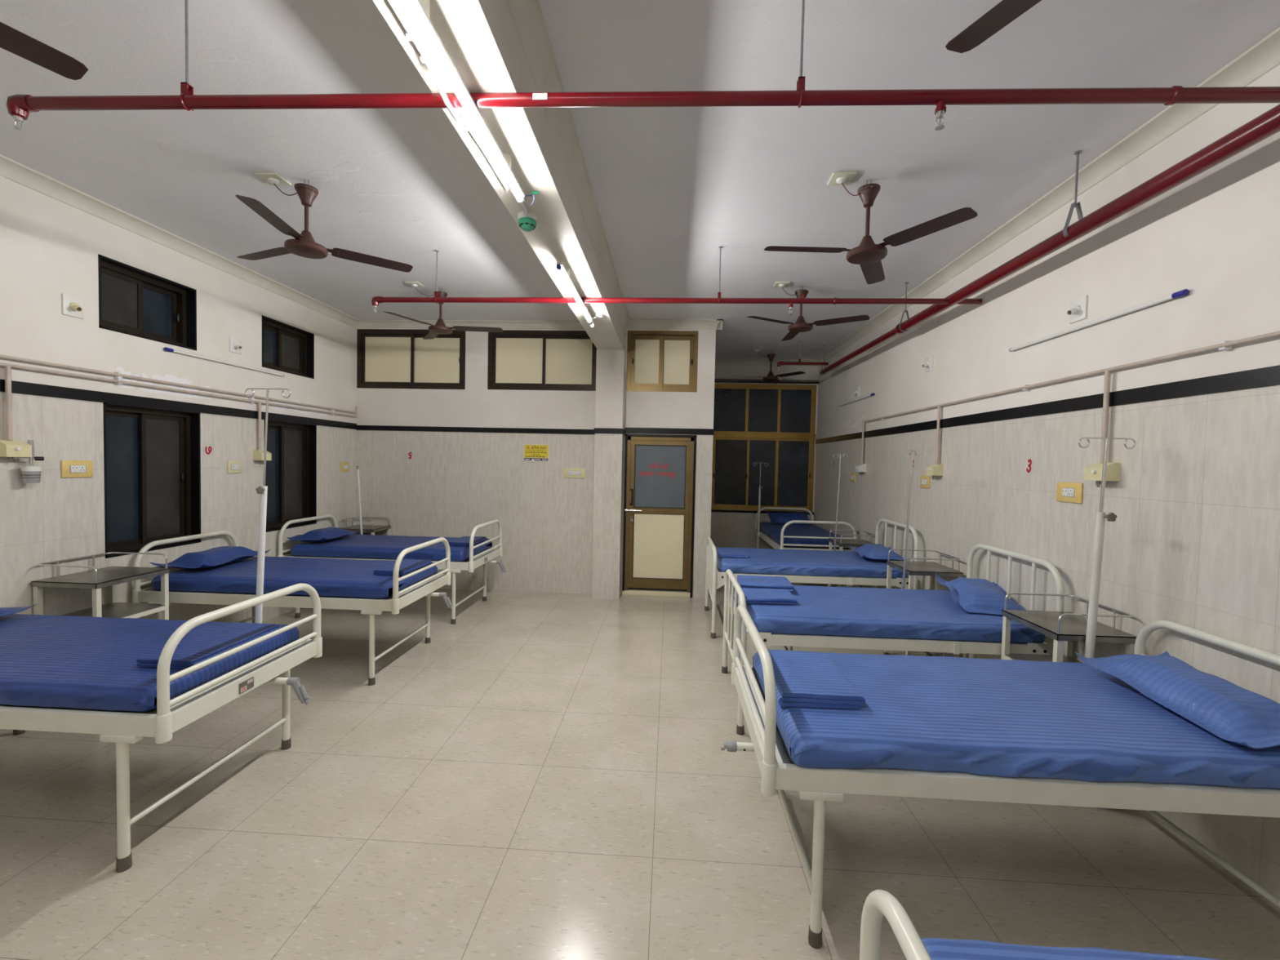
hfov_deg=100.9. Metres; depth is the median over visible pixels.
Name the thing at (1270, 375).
trim
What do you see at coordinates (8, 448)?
outlet box
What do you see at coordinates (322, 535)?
pillow
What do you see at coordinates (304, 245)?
ceiling fan
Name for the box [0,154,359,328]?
trim
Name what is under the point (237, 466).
socket
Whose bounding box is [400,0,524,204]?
tube light
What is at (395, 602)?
socket
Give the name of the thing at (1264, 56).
trim
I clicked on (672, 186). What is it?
ceiling
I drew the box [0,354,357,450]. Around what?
gas pipe
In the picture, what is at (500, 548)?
socket
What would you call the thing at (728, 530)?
wall
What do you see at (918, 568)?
tray
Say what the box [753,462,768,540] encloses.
pole
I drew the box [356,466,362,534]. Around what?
pole
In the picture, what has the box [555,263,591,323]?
tube light
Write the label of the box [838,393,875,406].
tube light
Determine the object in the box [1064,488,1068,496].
rocker switch
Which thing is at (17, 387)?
trim
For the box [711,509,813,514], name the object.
trim
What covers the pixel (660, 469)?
door
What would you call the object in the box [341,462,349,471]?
switch plate
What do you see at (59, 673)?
hospital bed
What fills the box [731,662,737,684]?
socket
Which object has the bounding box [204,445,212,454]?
number
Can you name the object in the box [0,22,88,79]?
ceiling fan
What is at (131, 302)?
window
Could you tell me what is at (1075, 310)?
socket
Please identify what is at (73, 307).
socket
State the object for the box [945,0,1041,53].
ceiling fan
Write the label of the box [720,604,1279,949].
hospital bed
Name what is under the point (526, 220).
smoke detector
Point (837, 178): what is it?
socket
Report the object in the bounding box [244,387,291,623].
pole
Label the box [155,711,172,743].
socket
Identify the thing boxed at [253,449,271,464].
outlet box
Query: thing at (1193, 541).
wall
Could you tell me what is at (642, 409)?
wall
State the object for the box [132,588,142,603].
socket
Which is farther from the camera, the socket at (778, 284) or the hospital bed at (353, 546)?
the hospital bed at (353, 546)
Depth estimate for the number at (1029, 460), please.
3.41 m
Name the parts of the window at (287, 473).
pane, sash, sash, pane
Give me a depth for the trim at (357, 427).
6.41 m
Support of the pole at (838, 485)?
attached to the hospital bed at (797, 566)
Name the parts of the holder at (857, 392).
plate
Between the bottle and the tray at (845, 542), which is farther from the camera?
the tray at (845, 542)
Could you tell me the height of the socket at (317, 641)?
0.103 m
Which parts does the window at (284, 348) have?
pane, sash, sash, pane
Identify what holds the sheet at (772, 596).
on the hospital bed at (925, 620)
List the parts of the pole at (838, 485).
rod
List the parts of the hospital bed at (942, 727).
crank handle, foot rail, leg, mounting plate, bed frame, mattress, head rail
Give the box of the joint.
[524,191,539,205]
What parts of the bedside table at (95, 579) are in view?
leg, rail post, rail post, leg, guard rail, leg, leg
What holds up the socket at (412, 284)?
attached to the ceiling
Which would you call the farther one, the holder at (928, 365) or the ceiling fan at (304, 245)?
the holder at (928, 365)
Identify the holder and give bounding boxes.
[62,293,84,319]
[229,336,242,354]
[851,386,860,399]
[921,355,933,372]
[1066,295,1088,324]
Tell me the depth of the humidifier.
3.14 m
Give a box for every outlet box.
[0,440,31,462]
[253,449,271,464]
[854,463,866,475]
[925,464,943,479]
[1084,462,1119,487]
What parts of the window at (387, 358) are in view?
pane, sash, pane, sash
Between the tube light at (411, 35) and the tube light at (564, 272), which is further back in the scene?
the tube light at (564, 272)
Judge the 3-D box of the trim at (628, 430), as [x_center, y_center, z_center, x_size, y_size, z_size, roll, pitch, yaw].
[0.416,-0.619,7.442,1.060,0.070,2.300,1,2,3]
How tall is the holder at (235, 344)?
0.130 m
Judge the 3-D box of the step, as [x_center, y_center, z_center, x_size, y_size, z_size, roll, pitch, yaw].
[0.208,1.372,6.459,0.840,0.055,0.175,1,2,3]
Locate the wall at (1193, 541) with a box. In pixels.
[813,64,1279,899]
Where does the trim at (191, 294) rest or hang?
attached to the wall at (50, 247)
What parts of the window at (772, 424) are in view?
sash, pane, sash, pane, sash, pane, sash, sash, pane, sash, pane, pane, sash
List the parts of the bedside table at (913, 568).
leg, leg, guard rail, leg, leg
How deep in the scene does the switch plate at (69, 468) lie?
3.44 m
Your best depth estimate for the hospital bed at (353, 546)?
5.23 m
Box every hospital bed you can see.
[0,582,322,872]
[132,530,453,685]
[277,514,506,624]
[704,518,919,638]
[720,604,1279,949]
[721,543,1064,735]
[754,506,857,586]
[859,889,1220,959]
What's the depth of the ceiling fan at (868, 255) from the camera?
3.05 m
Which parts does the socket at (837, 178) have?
plate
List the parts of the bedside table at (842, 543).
leg, leg, guard rail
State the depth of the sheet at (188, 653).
2.42 m
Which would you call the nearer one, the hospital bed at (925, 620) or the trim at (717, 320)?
the hospital bed at (925, 620)
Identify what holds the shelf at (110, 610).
attached to the bedside table at (95, 579)
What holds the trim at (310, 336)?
attached to the wall at (50, 247)
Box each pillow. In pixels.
[0,604,35,617]
[150,546,270,568]
[286,527,358,542]
[767,511,812,524]
[849,543,909,560]
[934,571,1026,615]
[1075,650,1279,748]
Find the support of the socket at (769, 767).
attached to the hospital bed at (942, 727)
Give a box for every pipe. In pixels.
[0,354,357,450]
[6,0,1279,133]
[371,245,982,314]
[777,341,828,370]
[819,103,1279,374]
[861,330,1279,464]
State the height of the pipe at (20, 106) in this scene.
0.535 m
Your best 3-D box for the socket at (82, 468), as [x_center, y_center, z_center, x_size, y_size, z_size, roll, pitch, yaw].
[-3.669,-0.072,3.474,0.011,0.047,0.043,1,2,3]
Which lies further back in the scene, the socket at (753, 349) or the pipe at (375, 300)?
the socket at (753, 349)
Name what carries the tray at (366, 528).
on the bedside table at (372, 528)
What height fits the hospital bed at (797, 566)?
1.078 m
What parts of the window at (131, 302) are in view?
pane, sash, pane, sash, handle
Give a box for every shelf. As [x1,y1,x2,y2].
[61,602,164,617]
[1005,653,1081,662]
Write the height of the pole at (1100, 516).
1.309 m
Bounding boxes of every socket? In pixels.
[69,302,82,311]
[78,465,85,472]
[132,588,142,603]
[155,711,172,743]
[233,342,242,349]
[235,464,239,469]
[254,172,297,195]
[311,636,322,657]
[391,598,399,614]
[404,281,434,296]
[444,573,450,585]
[468,561,473,572]
[497,546,502,556]
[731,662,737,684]
[752,348,767,356]
[760,759,777,796]
[773,281,796,295]
[826,171,860,195]
[921,360,929,367]
[1066,305,1080,315]
[1067,488,1074,497]
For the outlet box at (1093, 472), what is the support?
attached to the wall at (1193, 541)
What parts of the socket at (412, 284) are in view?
plate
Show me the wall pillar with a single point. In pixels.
(610, 363)
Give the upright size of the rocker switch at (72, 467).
0.047 m
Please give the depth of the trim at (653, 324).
6.23 m
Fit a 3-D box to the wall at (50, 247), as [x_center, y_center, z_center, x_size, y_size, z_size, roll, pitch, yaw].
[-3.939,-0.180,0.776,0.220,3.362,11.910,1,2,3]
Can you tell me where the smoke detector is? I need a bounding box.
[517,203,537,231]
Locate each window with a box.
[101,261,186,346]
[106,404,191,554]
[262,320,306,375]
[265,421,309,528]
[356,328,465,389]
[487,329,596,391]
[626,330,698,391]
[711,378,819,511]
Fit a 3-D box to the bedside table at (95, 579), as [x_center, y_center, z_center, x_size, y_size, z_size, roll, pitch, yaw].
[-3.480,0.965,3.443,0.420,0.914,0.470,1,2,3]
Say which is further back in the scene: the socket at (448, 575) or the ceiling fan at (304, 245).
the socket at (448, 575)
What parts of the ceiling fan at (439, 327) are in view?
blade, blade, down rod, blade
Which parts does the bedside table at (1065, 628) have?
leg, leg, leg, guard rail, rail post, rail post, leg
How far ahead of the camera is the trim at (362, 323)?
6.35 m
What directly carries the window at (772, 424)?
in the wall at (728, 530)
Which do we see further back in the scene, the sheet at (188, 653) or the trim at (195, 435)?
the trim at (195, 435)
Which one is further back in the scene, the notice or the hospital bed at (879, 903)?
the notice
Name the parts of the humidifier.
control knob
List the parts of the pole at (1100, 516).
rod, clamp knob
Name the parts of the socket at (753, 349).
plate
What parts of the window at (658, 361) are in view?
sash, pane, pane, sash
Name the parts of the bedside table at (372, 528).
guard rail, leg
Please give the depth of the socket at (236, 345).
4.66 m
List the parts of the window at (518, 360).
sash, pane, pane, sash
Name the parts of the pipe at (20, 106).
hanger rod, hanger rod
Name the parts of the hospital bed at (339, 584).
leg, mounting plate, head rail, leg, bed frame, mattress, leg, mounting plate, foot rail, leg, crank handle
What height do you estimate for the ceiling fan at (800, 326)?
0.413 m
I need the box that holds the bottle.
[20,465,41,483]
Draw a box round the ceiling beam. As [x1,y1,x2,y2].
[373,0,625,351]
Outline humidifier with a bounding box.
[10,440,44,483]
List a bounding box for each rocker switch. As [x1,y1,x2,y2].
[70,465,74,472]
[74,465,78,472]
[1062,488,1065,496]
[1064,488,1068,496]
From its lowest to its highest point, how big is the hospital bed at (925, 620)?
1.078 m
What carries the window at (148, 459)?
in the wall at (50, 247)
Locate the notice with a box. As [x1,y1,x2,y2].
[523,444,549,461]
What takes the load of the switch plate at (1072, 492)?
attached to the wall at (1193, 541)
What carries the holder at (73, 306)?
attached to the wall at (50, 247)
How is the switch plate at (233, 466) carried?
attached to the wall at (50, 247)
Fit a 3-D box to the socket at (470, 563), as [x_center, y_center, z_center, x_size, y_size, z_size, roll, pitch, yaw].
[-1.634,0.838,5.114,0.049,0.103,0.049,1,2,3]
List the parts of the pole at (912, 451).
rod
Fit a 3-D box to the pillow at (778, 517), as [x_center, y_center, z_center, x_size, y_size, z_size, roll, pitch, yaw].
[2.287,0.588,8.082,0.620,0.171,0.360,1,2,3]
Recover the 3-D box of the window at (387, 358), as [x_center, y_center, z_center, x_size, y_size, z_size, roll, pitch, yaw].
[-2.789,-1.474,6.491,1.361,0.720,0.090,1,2,3]
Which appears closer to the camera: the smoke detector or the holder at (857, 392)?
the smoke detector
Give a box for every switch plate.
[60,460,93,477]
[226,460,241,473]
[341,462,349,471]
[563,467,585,478]
[849,472,855,481]
[920,475,930,488]
[1056,481,1083,503]
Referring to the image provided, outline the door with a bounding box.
[622,434,696,597]
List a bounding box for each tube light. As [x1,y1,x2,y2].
[163,346,284,376]
[386,0,508,190]
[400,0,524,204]
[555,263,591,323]
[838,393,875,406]
[1008,288,1189,351]
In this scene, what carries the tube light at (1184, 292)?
attached to the wall at (1193, 541)
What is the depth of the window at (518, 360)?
6.38 m
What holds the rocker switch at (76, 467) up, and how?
attached to the switch plate at (69, 468)
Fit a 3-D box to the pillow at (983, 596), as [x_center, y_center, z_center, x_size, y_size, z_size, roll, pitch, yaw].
[2.273,0.759,3.531,0.420,0.167,0.618,2,2,18]
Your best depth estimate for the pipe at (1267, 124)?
2.54 m
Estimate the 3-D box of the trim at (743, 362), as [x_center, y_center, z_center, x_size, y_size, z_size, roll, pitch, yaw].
[1.934,-1.877,8.424,1.820,0.090,0.085,1,2,3]
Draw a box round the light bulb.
[590,313,602,328]
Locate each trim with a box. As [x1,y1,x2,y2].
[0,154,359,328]
[0,378,356,429]
[97,253,196,351]
[102,402,200,558]
[262,315,314,378]
[263,419,316,532]
[355,425,595,434]
[356,319,584,329]
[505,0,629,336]
[594,427,625,435]
[625,427,714,435]
[626,319,723,329]
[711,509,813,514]
[715,319,723,338]
[715,358,818,366]
[814,26,1279,365]
[815,364,1279,444]
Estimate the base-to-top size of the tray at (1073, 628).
0.032 m
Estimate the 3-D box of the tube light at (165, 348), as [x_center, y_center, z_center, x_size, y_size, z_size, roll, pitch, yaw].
[-3.575,-1.016,4.632,0.032,0.027,1.228,1,2,3]
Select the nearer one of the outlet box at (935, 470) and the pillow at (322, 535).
the outlet box at (935, 470)
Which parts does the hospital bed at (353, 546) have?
leg, head rail, mattress, bed frame, leg, mounting plate, leg, foot rail, crank handle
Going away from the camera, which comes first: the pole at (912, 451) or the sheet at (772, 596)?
the sheet at (772, 596)
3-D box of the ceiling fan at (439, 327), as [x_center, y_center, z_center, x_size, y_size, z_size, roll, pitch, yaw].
[-1.839,-1.647,5.120,0.988,0.433,1.067,1,2,3]
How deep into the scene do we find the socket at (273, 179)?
3.15 m
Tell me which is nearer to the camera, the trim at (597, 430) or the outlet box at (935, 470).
the outlet box at (935, 470)
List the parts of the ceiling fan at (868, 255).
blade, down rod, blade, blade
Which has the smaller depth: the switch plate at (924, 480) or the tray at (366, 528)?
the switch plate at (924, 480)
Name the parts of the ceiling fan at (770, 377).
blade, blade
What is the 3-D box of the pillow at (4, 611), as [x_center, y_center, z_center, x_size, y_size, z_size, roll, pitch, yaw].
[-3.517,0.699,2.590,0.380,0.093,0.640,1,2,3]
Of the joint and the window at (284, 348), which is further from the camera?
the window at (284, 348)
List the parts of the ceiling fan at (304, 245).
blade, blade, down rod, blade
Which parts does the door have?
handle, panel, pane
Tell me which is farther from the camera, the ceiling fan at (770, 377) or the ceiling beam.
the ceiling fan at (770, 377)
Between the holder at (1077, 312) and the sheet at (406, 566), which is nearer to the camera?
the holder at (1077, 312)
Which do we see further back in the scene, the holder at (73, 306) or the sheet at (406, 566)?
the sheet at (406, 566)
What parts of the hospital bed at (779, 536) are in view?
leg, head rail, mattress, bed frame, foot rail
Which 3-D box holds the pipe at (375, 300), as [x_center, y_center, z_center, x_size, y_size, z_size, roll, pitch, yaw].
[0.209,-1.555,4.121,4.741,0.518,0.056,1,2,3]
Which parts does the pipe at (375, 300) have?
hanger rod, hanger rod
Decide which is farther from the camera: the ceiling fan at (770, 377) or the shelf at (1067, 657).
the ceiling fan at (770, 377)
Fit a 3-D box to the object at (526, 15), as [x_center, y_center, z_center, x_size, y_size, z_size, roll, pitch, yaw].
[-0.478,-1.612,0.531,0.050,0.190,11.510,1,2,3]
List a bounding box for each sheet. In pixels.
[136,622,281,668]
[373,559,431,575]
[448,536,486,546]
[716,550,749,557]
[737,574,792,593]
[741,587,796,604]
[759,652,865,709]
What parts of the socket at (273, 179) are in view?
plate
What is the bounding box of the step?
[622,587,689,597]
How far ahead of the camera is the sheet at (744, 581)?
3.76 m
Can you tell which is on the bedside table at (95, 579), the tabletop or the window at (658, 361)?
the tabletop
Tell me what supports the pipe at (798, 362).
hanging from the ceiling
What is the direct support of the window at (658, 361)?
attached to the wall at (642, 409)
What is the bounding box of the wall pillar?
[591,349,625,599]
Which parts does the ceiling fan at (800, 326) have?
blade, blade, down rod, blade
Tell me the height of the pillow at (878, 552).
0.119 m
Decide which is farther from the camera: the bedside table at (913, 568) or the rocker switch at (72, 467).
the bedside table at (913, 568)
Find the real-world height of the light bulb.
0.115 m
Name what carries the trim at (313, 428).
attached to the wall at (50, 247)
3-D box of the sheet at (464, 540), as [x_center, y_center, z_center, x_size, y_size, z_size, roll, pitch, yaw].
[-1.822,0.643,5.587,0.264,0.037,0.447,1,2,3]
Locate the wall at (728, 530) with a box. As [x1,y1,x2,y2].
[710,364,818,549]
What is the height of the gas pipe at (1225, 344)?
0.520 m
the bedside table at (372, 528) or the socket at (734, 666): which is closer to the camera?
the socket at (734, 666)
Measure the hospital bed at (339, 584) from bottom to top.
0.948 m
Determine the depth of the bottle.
3.13 m
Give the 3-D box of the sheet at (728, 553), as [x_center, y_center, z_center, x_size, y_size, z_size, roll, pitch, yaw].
[0.909,0.725,5.202,0.299,0.030,0.246,1,2,3]
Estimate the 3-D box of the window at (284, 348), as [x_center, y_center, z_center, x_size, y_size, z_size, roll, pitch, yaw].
[-3.658,-1.324,5.353,0.090,0.455,0.702,1,2,3]
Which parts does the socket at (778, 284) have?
plate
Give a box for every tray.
[342,524,391,532]
[828,537,873,546]
[886,560,963,577]
[1001,609,1136,643]
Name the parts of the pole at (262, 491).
clamp knob, rod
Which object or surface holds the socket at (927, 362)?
attached to the holder at (928, 365)
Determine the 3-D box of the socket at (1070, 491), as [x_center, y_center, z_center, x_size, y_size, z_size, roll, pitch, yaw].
[2.486,0.073,3.044,0.011,0.047,0.043,1,2,3]
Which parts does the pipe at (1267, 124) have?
hanger rod, hanger rod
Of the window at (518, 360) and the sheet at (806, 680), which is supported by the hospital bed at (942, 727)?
the sheet at (806, 680)
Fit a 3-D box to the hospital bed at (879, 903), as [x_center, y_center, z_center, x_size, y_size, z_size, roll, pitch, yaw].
[1.334,1.085,0.560,1.847,1.078,0.967,1,2,3]
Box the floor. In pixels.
[0,582,1279,959]
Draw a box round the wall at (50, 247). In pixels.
[0,175,355,622]
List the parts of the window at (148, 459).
pane, sash, sash, pane, handle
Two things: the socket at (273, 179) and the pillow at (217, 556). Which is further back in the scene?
the pillow at (217, 556)
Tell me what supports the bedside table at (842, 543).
on the floor
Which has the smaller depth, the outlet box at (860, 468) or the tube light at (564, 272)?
the tube light at (564, 272)
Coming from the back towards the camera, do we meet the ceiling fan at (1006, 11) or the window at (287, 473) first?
the window at (287, 473)
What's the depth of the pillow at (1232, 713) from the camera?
1.94 m
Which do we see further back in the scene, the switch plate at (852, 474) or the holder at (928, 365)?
the switch plate at (852, 474)
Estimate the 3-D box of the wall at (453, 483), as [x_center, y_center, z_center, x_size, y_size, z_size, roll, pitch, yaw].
[-1.952,-0.332,6.525,3.530,3.362,0.200,1,2,3]
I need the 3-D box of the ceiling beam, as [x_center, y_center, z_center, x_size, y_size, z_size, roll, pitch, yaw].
[-0.655,-1.516,0.544,0.300,0.389,11.510,1,2,3]
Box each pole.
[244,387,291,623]
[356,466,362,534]
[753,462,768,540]
[833,453,848,551]
[902,449,922,589]
[1078,437,1135,657]
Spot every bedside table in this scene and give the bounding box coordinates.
[31,551,169,619]
[341,516,391,535]
[827,529,875,587]
[883,548,963,657]
[1000,592,1136,662]
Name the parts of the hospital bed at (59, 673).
mounting plate, leg, mattress, bed frame, foot rail, maker plate, printed panel, leg, crank handle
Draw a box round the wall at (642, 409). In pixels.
[621,328,715,598]
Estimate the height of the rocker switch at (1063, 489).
0.047 m
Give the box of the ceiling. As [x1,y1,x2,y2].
[0,0,1279,359]
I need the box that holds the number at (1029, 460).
[1026,458,1032,473]
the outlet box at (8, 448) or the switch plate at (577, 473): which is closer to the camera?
the outlet box at (8, 448)
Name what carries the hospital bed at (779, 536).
on the floor
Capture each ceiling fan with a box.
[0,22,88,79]
[235,180,413,272]
[384,288,502,339]
[729,353,805,383]
[747,286,869,341]
[764,180,977,284]
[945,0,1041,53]
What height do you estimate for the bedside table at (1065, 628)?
0.914 m
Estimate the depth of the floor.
2.29 m
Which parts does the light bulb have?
bulb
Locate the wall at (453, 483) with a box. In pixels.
[355,328,626,595]

